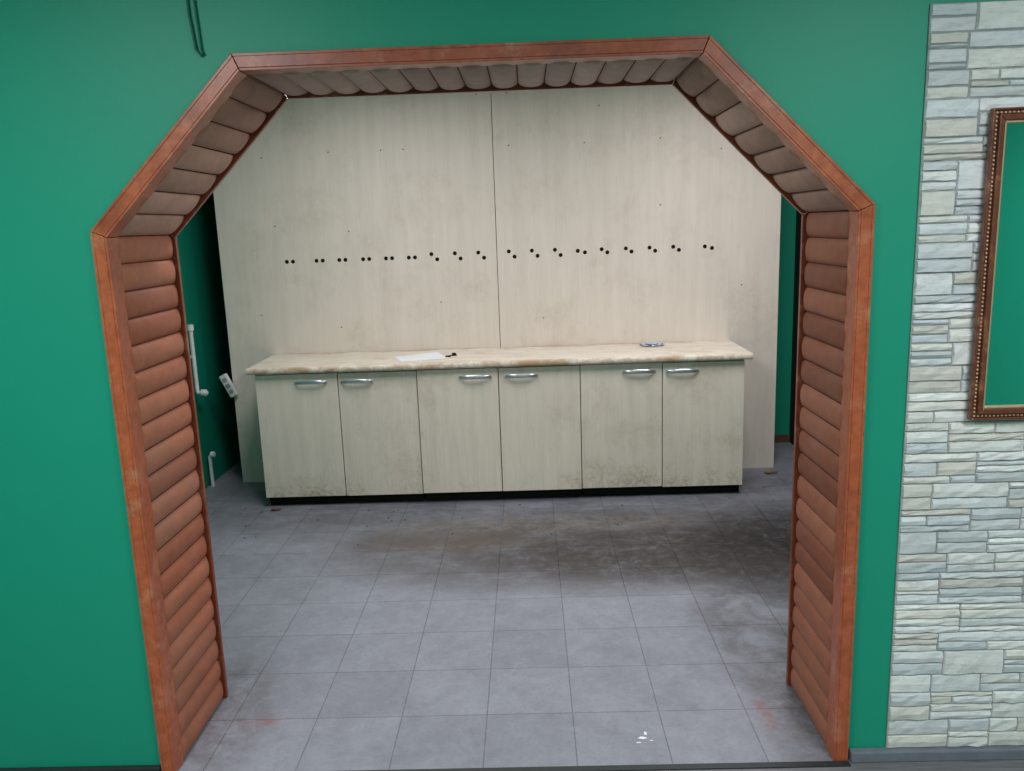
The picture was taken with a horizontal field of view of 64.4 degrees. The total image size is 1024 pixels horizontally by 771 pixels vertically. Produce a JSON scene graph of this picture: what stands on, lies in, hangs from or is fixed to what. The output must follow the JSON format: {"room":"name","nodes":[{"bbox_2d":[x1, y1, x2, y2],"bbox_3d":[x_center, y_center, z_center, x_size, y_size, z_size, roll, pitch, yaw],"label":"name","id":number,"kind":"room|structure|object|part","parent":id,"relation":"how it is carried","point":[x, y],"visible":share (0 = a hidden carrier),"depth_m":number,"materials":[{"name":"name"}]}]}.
{"room":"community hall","nodes":[
{"label":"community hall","id":0,"kind":"room"},
{"bbox_2d":[175,193,240,488],"bbox_3d":[-2.334,0.088,1.917,0.120,2.750,9.090,-2,11,1],"label":"wall","id":1,"kind":"structure","parent":0,"point":[198,245],"depth_m":5.90,"materials":[{"name":"green paint"}]},
{"bbox_2d":[187,324,207,395],"bbox_3d":[-2.144,-0.168,5.528,0.103,0.494,0.048,-2,11,1],"label":"pipe","id":2,"kind":"object","parent":1,"relation":"attached to","point":[190,328],"visible":0.91,"depth_m":5.52,"materials":[{"name":"white plastic"}]},
{"bbox_2d":[0,0,1008,767],"bbox_3d":[0.397,-0.150,2.633,5.320,2.750,0.440,-2,11,1],"label":"wall","id":3,"kind":"structure","parent":0,"point":[89,89],"depth_m":2.35,"materials":[{"name":"green paint"}]},
{"bbox_2d":[0,765,160,770],"bbox_3d":[-1.692,1.295,2.720,1.050,0.028,0.019,-2,11,1],"label":"baseboard","id":4,"kind":"structure","parent":3,"relation":"attached to","point":[122,767],"depth_m":2.71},
{"bbox_2d":[90,35,875,770],"bbox_3d":[-0.070,0.113,2.687,2.259,2.246,0.464,-2,11,1],"label":"archway","id":5,"kind":"object","parent":3,"relation":"attached to","point":[134,243],"visible":1,"depth_m":2.57,"materials":[{"name":"brown wood"}]},
{"bbox_2d":[849,745,1023,762],"bbox_3d":[2.099,1.174,2.625,2.000,0.038,0.029,-2,11,1],"label":"baseboard","id":6,"kind":"structure","parent":3,"relation":"attached to","point":[996,752],"depth_m":2.63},
{"bbox_2d":[885,0,1023,747],"bbox_3d":[2.116,0.043,2.407,1.876,2.266,0.018,-2,11,1],"label":"cladding","id":7,"kind":"object","parent":3,"relation":"attached to","point":[956,678],"visible":0.88,"depth_m":2.46,"materials":[{"name":"grey stone"}]},
{"bbox_2d":[967,107,1023,420],"bbox_3d":[1.655,-0.340,2.314,0.640,0.882,0.025,-2,11,1],"label":"picture frame","id":8,"kind":"object","parent":7,"relation":"attached to","point":[996,386],"visible":1,"depth_m":2.33,"materials":[{"name":"brown wood"}]},
{"bbox_3d":[1.655,-0.341,2.318,0.564,0.806,0.004,-2,11,1],"label":"glass","id":9,"kind":"part","parent":8,"relation":"part of","materials":[{"name":"green glass"}]},
{"bbox_2d":[178,442,1023,770],"bbox_3d":[0.434,1.401,2.128,5.560,0.100,9.090,-2,11,1],"label":"floor","id":10,"kind":"structure","parent":0,"point":[416,644],"depth_m":3.56,"materials":[{"name":"tile"}]},
{"bbox_2d":[208,451,215,486],"bbox_3d":[-2.127,0.593,5.780,0.048,0.255,0.040,-2,11,1],"label":"pipe","id":11,"kind":"object","parent":10,"relation":"on","point":[212,454],"visible":1,"depth_m":5.77,"materials":[{"name":"white plastic"}]},
{"bbox_2d":[255,370,423,504],"bbox_3d":[-1.096,0.299,5.463,1.024,0.882,0.588,-2,11,1],"label":"base cabinet","id":12,"kind":"object","parent":10,"relation":"on","point":[335,437],"visible":0.82,"depth_m":5.21,"materials":[{"name":"laminate"}]},
{"bbox_3d":[-1.352,0.325,5.215,0.521,0.808,0.017,-2,11,1],"label":"door","id":13,"kind":"part","parent":12,"relation":"part of","materials":[{"name":"laminate"}]},
{"bbox_3d":[-1.271,-0.021,5.121,0.206,0.028,0.034,-2,11,1],"label":"handle","id":14,"kind":"part","parent":12,"relation":"part of","materials":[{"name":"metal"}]},
{"bbox_3d":[-0.979,-0.028,5.117,0.206,0.028,0.034,-2,11,1],"label":"handle","id":15,"kind":"part","parent":12,"relation":"part of","materials":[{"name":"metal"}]},
{"bbox_3d":[-0.838,0.312,5.206,0.497,0.808,0.015,-2,11,1],"label":"door","id":16,"kind":"part","parent":12,"relation":"part of","materials":[{"name":"laminate"}]},
{"bbox_2d":[245,340,752,374],"bbox_3d":[-0.086,-0.188,5.348,3.160,0.039,0.595,-2,11,1],"label":"countertop","id":17,"kind":"structure","parent":12,"relation":"on","point":[716,349],"depth_m":5.18,"materials":[{"name":"stone"}]},
{"bbox_2d":[394,352,445,361],"bbox_3d":[-0.602,-0.188,5.314,0.300,0.008,0.250,-6,12,-18],"label":"paper sheet","id":18,"kind":"object","parent":17,"relation":"on","point":[433,355],"visible":1,"depth_m":5.32,"materials":[{"name":"white paper"}]},
{"bbox_2d":[640,341,663,345],"bbox_3d":[0.936,-0.282,5.464,0.173,0.030,0.126,2,12,22],"label":"plastic film","id":19,"kind":"object","parent":17,"relation":"on","point":[646,343],"visible":1,"depth_m":5.43,"materials":[{"name":"white plastic"}]},
{"bbox_2d":[213,79,780,482],"bbox_3d":[-0.127,-0.693,5.563,3.876,2.720,0.114,-2,11,1],"label":"panel","id":20,"kind":"object","parent":10,"relation":"on","point":[609,215],"depth_m":5.49,"materials":[{"name":"wood"}]},
{"bbox_3d":[-1.983,-0.016,5.729,0.117,0.190,0.114,-2,11,1],"label":"power strip","id":21,"kind":"part","parent":20,"relation":"part of","materials":[{"name":"white plastic"}]},
{"bbox_2d":[417,365,581,500],"bbox_3d":[-0.069,0.267,5.437,1.024,0.882,0.592,-2,11,1],"label":"base cabinet","id":22,"kind":"object","parent":10,"relation":"on","point":[494,432],"visible":0.91,"depth_m":5.18,"materials":[{"name":"laminate"}]},
{"bbox_3d":[-0.331,0.292,5.189,0.509,0.808,0.021,-2,11,1],"label":"door","id":23,"kind":"part","parent":22,"relation":"part of","materials":[{"name":"laminate"}]},
{"bbox_3d":[-0.232,-0.054,5.092,0.206,0.028,0.034,-2,11,1],"label":"handle","id":24,"kind":"part","parent":22,"relation":"part of","materials":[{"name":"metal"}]},
{"bbox_3d":[0.058,-0.062,5.090,0.206,0.028,0.034,-2,11,1],"label":"handle","id":25,"kind":"part","parent":22,"relation":"part of","materials":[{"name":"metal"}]},
{"bbox_3d":[0.183,0.278,5.179,0.509,0.808,0.017,-2,11,1],"label":"door","id":26,"kind":"part","parent":22,"relation":"part of","materials":[{"name":"laminate"}]},
{"bbox_2d":[240,487,790,544],"bbox_3d":[0.116,0.763,5.154,3.730,0.007,1.146,-2,11,1],"label":"debris","id":27,"kind":"object","parent":10,"relation":"on","point":[763,487],"visible":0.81,"depth_m":4.99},
{"bbox_2d":[350,761,850,770],"bbox_3d":[-0.035,1.260,2.662,2.259,0.004,0.025,-2,11,1],"label":"trim","id":28,"kind":"structure","parent":10,"relation":"on","point":[803,764],"depth_m":2.65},
{"bbox_2d":[637,731,652,742],"bbox_3d":[0.455,1.214,2.809,0.059,0.001,0.065,-2,11,1],"label":"debris","id":29,"kind":"object","parent":10,"relation":"on","point":[645,733],"visible":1,"depth_m":2.81,"materials":[{"name":"paper"}]},
{"bbox_2d":[579,360,744,495],"bbox_3d":[0.958,0.235,5.415,1.024,0.882,0.588,-2,11,1],"label":"base cabinet","id":30,"kind":"object","parent":10,"relation":"on","point":[653,428],"visible":0.92,"depth_m":5.16,"materials":[{"name":"laminate"}]},
{"bbox_3d":[0.696,0.258,5.168,0.509,0.808,0.016,-2,11,1],"label":"door","id":31,"kind":"part","parent":30,"relation":"part of","materials":[{"name":"laminate"}]},
{"bbox_3d":[0.795,-0.088,5.074,0.206,0.028,0.034,-2,11,1],"label":"handle","id":32,"kind":"part","parent":30,"relation":"part of","materials":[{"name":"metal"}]},
{"bbox_3d":[1.065,-0.091,5.066,0.206,0.028,0.034,-2,11,1],"label":"handle","id":33,"kind":"part","parent":30,"relation":"part of","materials":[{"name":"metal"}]},
{"bbox_3d":[1.210,0.248,5.156,0.509,0.808,0.017,-2,11,1],"label":"door","id":34,"kind":"part","parent":30,"relation":"part of","materials":[{"name":"laminate"}]},
{"bbox_2d":[764,469,776,473],"bbox_3d":[1.794,0.597,5.645,0.097,0.025,0.060,-2,11,1],"label":"scrap","id":35,"kind":"object","parent":10,"relation":"on","point":[768,471],"visible":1,"depth_m":5.63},
{"bbox_2d":[774,195,795,434],"bbox_3d":[-0.029,-0.849,6.264,4.340,2.750,0.120,-2,11,1],"label":"wall","id":36,"kind":"structure","parent":0,"point":[788,212],"depth_m":6.23,"materials":[{"name":"green paint"}]},
{"bbox_2d":[774,434,789,442],"bbox_3d":[2.035,0.420,6.408,0.300,0.060,0.020,-2,11,1],"label":"baseboard","id":37,"kind":"structure","parent":36,"relation":"attached to","point":[782,438],"depth_m":6.40,"materials":[{"name":"brown wood"}]},
{"bbox_2d":[789,210,804,444],"bbox_3d":[2.170,-0.588,4.540,0.120,2.750,3.530,-2,11,1],"label":"wall","id":38,"kind":"structure","parent":0,"point":[798,215],"depth_m":6.18,"materials":[{"name":"green paint"}]},
{"bbox_3d":[0.334,-1.393,1.578,5.560,0.100,9.090,-2,11,1],"label":"ceiling","id":39,"kind":"structure","parent":0,"visible":0},
{"bbox_2d":[186,0,203,56],"bbox_3d":[-0.887,-1.167,2.224,0.039,0.508,0.009,-2,11,1],"label":"hanging cable","id":40,"kind":"object","parent":39,"relation":"hanging from","point":[187,1],"visible":1,"depth_m":2.26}
]}

